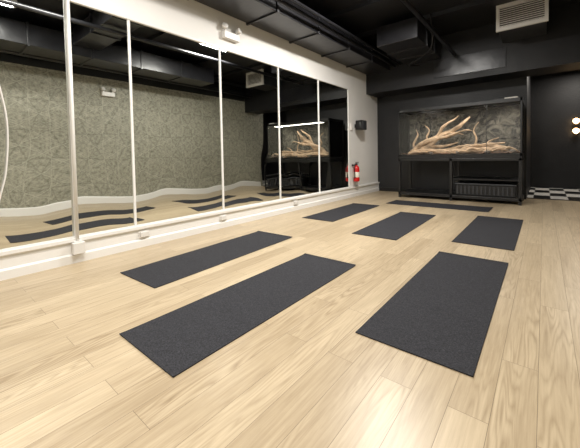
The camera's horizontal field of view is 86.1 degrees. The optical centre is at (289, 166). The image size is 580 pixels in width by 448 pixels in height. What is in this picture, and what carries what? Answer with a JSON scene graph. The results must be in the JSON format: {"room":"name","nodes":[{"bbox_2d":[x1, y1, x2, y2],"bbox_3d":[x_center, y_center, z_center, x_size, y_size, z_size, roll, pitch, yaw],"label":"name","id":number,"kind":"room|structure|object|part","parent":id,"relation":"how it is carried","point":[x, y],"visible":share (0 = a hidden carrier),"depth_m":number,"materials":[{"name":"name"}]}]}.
{"room":"exercise studio","nodes":[
{"label":"exercise studio","id":0,"kind":"room"},
{"bbox_2d":[79,0,377,186],"bbox_3d":[-1.230,-0.836,4.101,0.150,3.600,11.550,0,2,39],"label":"wall","id":1,"kind":"structure","parent":0,"point":[192,18],"depth_m":5.11,"materials":[{"name":"white paint"}]},
{"bbox_2d":[0,86,8,199],"bbox_3d":[-2.381,-0.388,2.524,0.023,2.151,0.133,0,2,39],"label":"hanging cable","id":2,"kind":"object","parent":1,"relation":"hanging from","point":[0,86],"visible":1,"depth_m":2.56,"materials":[{"name":"white plastic"}]},
{"bbox_2d":[66,0,85,254],"bbox_3d":[-2.044,-0.592,2.911,0.100,2.840,0.100,0,2,39],"label":"pole","id":3,"kind":"object","parent":1,"relation":"attached to","point":[78,246],"visible":0.91,"depth_m":2.91,"materials":[{"name":"white metal"}]},
{"bbox_2d":[138,229,148,237],"bbox_3d":[-1.618,0.753,3.454,0.032,0.080,0.120,0,2,39],"label":"power outlet","id":4,"kind":"object","parent":1,"relation":"attached to","point":[145,233],"visible":1,"depth_m":3.44,"materials":[{"name":"white plastic"}]},
{"bbox_2d":[0,0,349,251],"bbox_3d":[-1.496,-0.483,3.638,0.030,2.265,9.010,0,2,39],"label":"wall mirror","id":5,"kind":"object","parent":1,"relation":"attached to","point":[170,125],"visible":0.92,"depth_m":3.44,"materials":[{"name":"clear glass"}]},
{"bbox_3d":[-2.458,-0.412,2.476,0.012,2.235,1.202,0,2,39],"label":"mirror panel","id":6,"kind":"part","parent":5,"relation":"part of","materials":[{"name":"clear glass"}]},
{"bbox_3d":[-1.898,-0.445,3.160,0.012,2.235,0.552,0,2,39],"label":"mirror panel","id":7,"kind":"part","parent":5,"relation":"part of","materials":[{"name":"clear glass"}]},
{"bbox_3d":[-1.477,0.641,3.675,0.026,0.015,9.010,0,2,39],"label":"trim","id":8,"kind":"part","parent":5,"relation":"part of","materials":[{"name":"white"}]},
{"bbox_3d":[-1.338,-0.478,3.845,0.012,2.235,1.202,0,2,39],"label":"mirror panel","id":9,"kind":"part","parent":5,"relation":"part of","materials":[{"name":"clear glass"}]},
{"bbox_3d":[-1.516,-1.600,3.601,0.030,0.030,9.010,0,2,39],"label":"trim","id":10,"kind":"part","parent":5,"relation":"part of","materials":[{"name":"white"}]},
{"bbox_3d":[-0.571,-0.522,4.783,0.012,2.235,1.207,0,2,39],"label":"mirror panel","id":11,"kind":"part","parent":5,"relation":"part of","materials":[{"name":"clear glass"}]},
{"bbox_3d":[0.192,-0.567,5.715,0.012,2.235,1.187,0,2,39],"label":"mirror panel","id":12,"kind":"part","parent":5,"relation":"part of","materials":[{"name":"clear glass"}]},
{"bbox_3d":[0.953,-0.611,6.645,0.012,2.235,1.202,0,2,39],"label":"mirror panel","id":13,"kind":"part","parent":5,"relation":"part of","materials":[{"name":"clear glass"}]},
{"bbox_2d":[0,182,379,280],"bbox_3d":[-1.139,0.747,4.070,0.050,0.235,11.200,0,2,39],"label":"baseboard","id":14,"kind":"structure","parent":1,"relation":"attached to","point":[18,262],"depth_m":3.47,"materials":[{"name":"white wood"}]},
{"bbox_2d":[219,214,226,220],"bbox_3d":[-0.922,0.713,4.305,0.032,0.080,0.120,0,2,39],"label":"power outlet","id":15,"kind":"object","parent":1,"relation":"attached to","point":[221,217],"visible":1,"depth_m":4.29,"materials":[{"name":"white plastic"}]},
{"bbox_2d":[222,22,241,42],"bbox_3d":[-0.825,-1.885,4.386,0.103,0.204,0.348,0,2,39],"label":"emergency light","id":16,"kind":"object","parent":1,"relation":"attached to","point":[227,35],"visible":1,"depth_m":4.36,"materials":[{"name":"white plastic"}]},
{"bbox_2d":[195,0,389,74],"bbox_3d":[-1.048,-2.261,3.678,0.630,0.370,10.130,0,2,39],"label":"air duct","id":17,"kind":"object","parent":1,"relation":"attached to","point":[270,16],"visible":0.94,"depth_m":5.01,"materials":[{"name":"black metal"}]},
{"bbox_2d":[352,162,359,181],"bbox_3d":[1.541,0.127,7.223,0.170,0.450,0.170,-1,2,-11],"label":"fire extinguisher","id":18,"kind":"object","parent":1,"relation":"attached to","point":[356,173],"visible":1,"depth_m":7.15,"materials":[{"name":"red metal"}]},
{"bbox_2d":[355,120,366,129],"bbox_3d":[1.649,-0.963,7.306,0.248,0.220,0.220,0,2,39],"label":"wall speaker","id":19,"kind":"object","parent":1,"relation":"attached to","point":[360,124],"visible":1,"depth_m":7.21,"materials":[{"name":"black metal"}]},
{"bbox_2d":[363,121,366,128],"bbox_3d":[1.741,-0.963,7.230,0.008,0.190,0.190,0,2,39],"label":"grille","id":20,"kind":"object","parent":19,"relation":"attached to","point":[364,122],"depth_m":7.23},
{"bbox_2d":[0,191,579,447],"bbox_3d":[0.650,0.925,2.745,4.500,0.100,11.400,0,2,39],"label":"floor","id":21,"kind":"structure","parent":0,"point":[303,377],"depth_m":1.51,"materials":[{"name":"brown wood"}]},
{"bbox_2d":[120,231,291,287],"bbox_3d":[-0.715,0.880,3.193,0.554,0.012,1.740,0,2,37],"label":"yoga mat","id":22,"kind":"object","parent":21,"relation":"on","point":[157,274],"visible":1,"depth_m":2.96,"materials":[{"name":"grey plastic"}]},
{"bbox_2d":[119,253,355,376],"bbox_3d":[-0.185,0.901,2.231,0.554,0.012,1.745,0,2,39],"label":"yoga mat","id":23,"kind":"object","parent":21,"relation":"on","point":[177,340],"visible":1,"depth_m":1.93,"materials":[{"name":"grey plastic"}]},
{"bbox_2d":[302,203,378,221],"bbox_3d":[0.945,0.777,5.397,0.554,0.012,1.730,0,2,38],"label":"yoga mat","id":24,"kind":"object","parent":21,"relation":"on","point":[332,215],"visible":1,"depth_m":5.27,"materials":[{"name":"grey plastic"}]},
{"bbox_2d":[352,212,435,239],"bbox_3d":[1.525,0.800,4.362,0.556,0.011,1.740,0,2,39],"label":"yoga mat","id":25,"kind":"object","parent":21,"relation":"on","point":[394,227],"visible":1,"depth_m":4.20,"materials":[{"name":"grey plastic"}]},
{"bbox_2d":[355,251,507,376],"bbox_3d":[1.132,0.877,2.206,0.562,0.012,1.760,0,2,39],"label":"yoga mat","id":26,"kind":"object","parent":21,"relation":"on","point":[442,315],"visible":1,"depth_m":1.90,"materials":[{"name":"grey plastic"}]},
{"bbox_2d":[387,200,492,211],"bbox_3d":[2.746,0.730,5.829,1.730,0.012,0.554,0,2,40],"label":"yoga mat","id":27,"kind":"object","parent":21,"relation":"on","point":[398,202],"visible":1,"depth_m":5.75,"materials":[{"name":"grey plastic"}]},
{"bbox_2d":[398,156,523,205],"bbox_3d":[3.566,0.244,6.629,2.250,0.900,0.750,0,2,39],"label":"stand","id":28,"kind":"object","parent":21,"relation":"on","point":[499,191],"depth_m":6.18,"materials":[{"name":"black metal"}]},
{"bbox_2d":[398,97,523,156],"bbox_3d":[3.548,-0.736,6.597,2.250,1.058,0.750,0,2,39],"label":"terrarium","id":29,"kind":"object","parent":28,"relation":"on","point":[492,127],"visible":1,"depth_m":6.60,"materials":[{"name":"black glass"}]},
{"bbox_3d":[2.460,-0.730,7.021,0.028,1.058,0.028,0,2,39],"label":"corner post","id":30,"kind":"part","parent":29,"relation":"part of","materials":[{"name":"black metal"}]},
{"bbox_3d":[2.686,-0.738,7.302,0.006,0.948,0.690,0,2,39],"label":"glass","id":31,"kind":"part","parent":29,"relation":"part of","materials":[{"name":"clear glass"}]},
{"bbox_3d":[2.917,-0.756,7.580,0.028,1.058,0.028,0,2,39],"label":"corner post","id":32,"kind":"part","parent":29,"relation":"part of","materials":[{"name":"black metal"}]},
{"bbox_3d":[3.311,-1.222,6.302,2.250,0.060,0.030,0,2,39],"label":"frame rail","id":33,"kind":"part","parent":29,"relation":"part of","materials":[{"name":"black metal"}]},
{"bbox_3d":[3.330,-0.219,6.335,2.250,0.050,0.030,0,2,39],"label":"frame rail","id":34,"kind":"part","parent":29,"relation":"part of","materials":[{"name":"black metal"}]},
{"bbox_3d":[3.538,-1.258,6.580,2.210,0.010,0.710,0,2,39],"label":"lid","id":35,"kind":"part","parent":29,"relation":"part of","materials":[{"name":"glass"}]},
{"bbox_3d":[3.767,-1.248,6.859,2.250,0.060,0.030,0,2,39],"label":"frame rail","id":36,"kind":"part","parent":29,"relation":"part of","materials":[{"name":"black metal"}]},
{"bbox_2d":[494,96,517,99],"bbox_3d":[4.135,-1.286,5.942,0.380,0.058,0.480,0,2,39],"label":"lamp","id":37,"kind":"object","parent":29,"relation":"on","point":[512,96],"depth_m":5.75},
{"bbox_3d":[4.180,-0.716,5.615,0.028,1.058,0.028,0,2,39],"label":"corner post","id":38,"kind":"part","parent":29,"relation":"part of","materials":[{"name":"black metal"}]},
{"bbox_3d":[4.411,-0.724,5.892,0.006,0.948,0.690,0,2,39],"label":"glass","id":39,"kind":"part","parent":29,"relation":"part of","materials":[{"name":"clear glass"}]},
{"bbox_2d":[451,216,522,250],"bbox_3d":[2.546,0.796,3.915,0.560,0.012,1.750,0,2,39],"label":"yoga mat","id":40,"kind":"object","parent":21,"relation":"on","point":[493,232],"visible":1,"depth_m":3.74,"materials":[{"name":"grey plastic"}]},
{"bbox_2d":[298,0,579,50],"bbox_3d":[0.536,-2.670,2.570,4.800,0.100,11.550,0,2,39],"label":"ceiling","id":41,"kind":"structure","parent":0,"point":[392,11],"depth_m":5.59,"materials":[{"name":"black paint"}]},
{"bbox_2d":[324,0,389,19],"bbox_3d":[2.103,-2.676,4.487,4.500,0.070,0.100,0,2,39],"label":"joist","id":42,"kind":"object","parent":41,"relation":"attached to","point":[370,3],"depth_m":5.26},
{"bbox_2d":[377,17,440,64],"bbox_3d":[2.453,-2.476,6.298,0.790,0.400,1.630,0,2,39],"label":"air duct","id":43,"kind":"object","parent":41,"relation":"hanging from","point":[407,40],"visible":0.8,"depth_m":5.84,"materials":[{"name":"black metal"}]},
{"bbox_2d":[408,13,432,65],"bbox_3d":[2.670,-2.452,6.299,0.710,0.646,1.326,0,2,39],"label":"cable","id":44,"kind":"object","parent":41,"relation":"hanging from","point":[429,13],"depth_m":5.90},
{"bbox_2d":[355,0,500,38],"bbox_3d":[2.863,-2.720,5.415,4.500,0.070,0.100,0,2,39],"label":"joist","id":45,"kind":"object","parent":41,"relation":"attached to","point":[474,4],"depth_m":5.42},
{"bbox_2d":[496,0,548,42],"bbox_3d":[4.094,-2.560,5.469,0.700,0.440,0.830,0,2,39],"label":"ceiling vent","id":46,"kind":"object","parent":41,"relation":"in","point":[519,19],"visible":1,"depth_m":5.24,"materials":[{"name":"white plastic"}]},
{"bbox_2d":[377,77,526,198],"bbox_3d":[3.656,-1.085,7.429,3.200,3.500,0.200,0,2,39],"label":"wall","id":47,"kind":"structure","parent":0,"point":[434,175],"depth_m":7.48,"materials":[{"name":"black paint"}]},
{"bbox_2d":[379,187,525,198],"bbox_3d":[3.615,0.619,7.395,3.200,0.100,0.030,0,2,39],"label":"baseboard","id":48,"kind":"structure","parent":47,"relation":"attached to","point":[380,188],"depth_m":8.15,"materials":[{"name":"black wood"}]},
{"bbox_2d":[366,3,579,97],"bbox_3d":[3.865,-2.314,6.644,4.500,1.000,0.660,0,2,39],"label":"soffit","id":49,"kind":"structure","parent":0,"point":[558,50],"depth_m":6.13,"materials":[{"name":"black paint"}]},
{"bbox_2d":[275,0,395,67],"bbox_3d":[-0.757,-2.172,3.379,0.060,0.060,10.230,0,2,39],"label":"ceiling pipe","id":50,"kind":"object","parent":49,"relation":"attached to","point":[283,2],"visible":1,"depth_m":5.06,"materials":[{"name":"black metal"}]},
{"bbox_2d":[291,0,400,64],"bbox_3d":[-0.664,-2.191,3.303,0.040,0.040,10.230,0,2,39],"label":"ceiling pipe","id":51,"kind":"object","parent":49,"relation":"attached to","point":[294,1],"visible":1,"depth_m":5.09,"materials":[{"name":"black metal"}]},
{"bbox_2d":[401,0,455,55],"bbox_3d":[0.218,-2.174,2.581,0.070,0.070,10.230,0,2,39],"label":"ceiling pipe","id":52,"kind":"object","parent":49,"relation":"attached to","point":[407,3],"visible":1,"depth_m":4.97,"materials":[{"name":"black metal"}]},
{"bbox_2d":[434,47,505,77],"bbox_3d":[3.655,-2.111,6.390,1.300,0.380,0.015,0,2,39],"label":"soffit panel","id":53,"kind":"object","parent":49,"relation":"attached to","point":[494,58],"visible":1,"depth_m":6.34,"materials":[{"name":"black paint"}]},
{"bbox_2d":[527,76,531,195],"bbox_3d":[5.729,-0.827,7.556,0.150,3.100,2.600,0,2,39],"label":"wall","id":54,"kind":"structure","parent":0,"point":[529,78],"depth_m":7.30,"materials":[{"name":"black paint"}]},
{"bbox_2d":[527,197,579,200],"bbox_3d":[5.491,0.669,6.135,1.300,0.012,0.050,0,2,39],"label":"trim","id":55,"kind":"structure","parent":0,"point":[527,197],"depth_m":6.24,"materials":[{"name":"black metal"}]},
{"bbox_2d":[527,187,579,199],"bbox_3d":[7.208,0.684,6.418,3.600,0.100,2.600,0,2,39],"label":"floor","id":56,"kind":"structure","parent":0,"point":[535,192],"depth_m":7.17,"materials":[{"name":"tile"}]},
{"bbox_2d":[531,71,579,188],"bbox_3d":[7.992,-0.866,7.481,3.750,3.100,0.150,0,2,39],"label":"wall","id":57,"kind":"structure","parent":0,"point":[555,98],"depth_m":8.19,"materials":[{"name":"black paint"}]},
{"bbox_2d":[573,118,579,133],"bbox_3d":[7.237,-1.009,7.859,0.140,0.410,0.210,0,2,39],"label":"wall sconce","id":58,"kind":"object","parent":57,"relation":"attached to","point":[576,130],"visible":1,"depth_m":7.82,"materials":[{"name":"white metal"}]},
{"bbox_3d":[7.212,-1.143,7.828,0.140,0.140,0.140,0,2,39],"label":"bulb","id":59,"kind":"part","parent":58,"relation":"part of","materials":[{"name":"white glass"}]},
{"bbox_3d":[7.217,-0.893,7.836,0.140,0.140,0.140,0,2,39],"label":"bulb","id":60,"kind":"part","parent":58,"relation":"part of","materials":[{"name":"white glass"}]},
{"bbox_2d":[531,69,579,76],"bbox_3d":[7.198,-2.417,6.376,3.900,0.100,2.750,0,2,39],"label":"ceiling","id":61,"kind":"structure","parent":0,"point":[579,69],"depth_m":8.09,"materials":[{"name":"black paint"}]}
]}

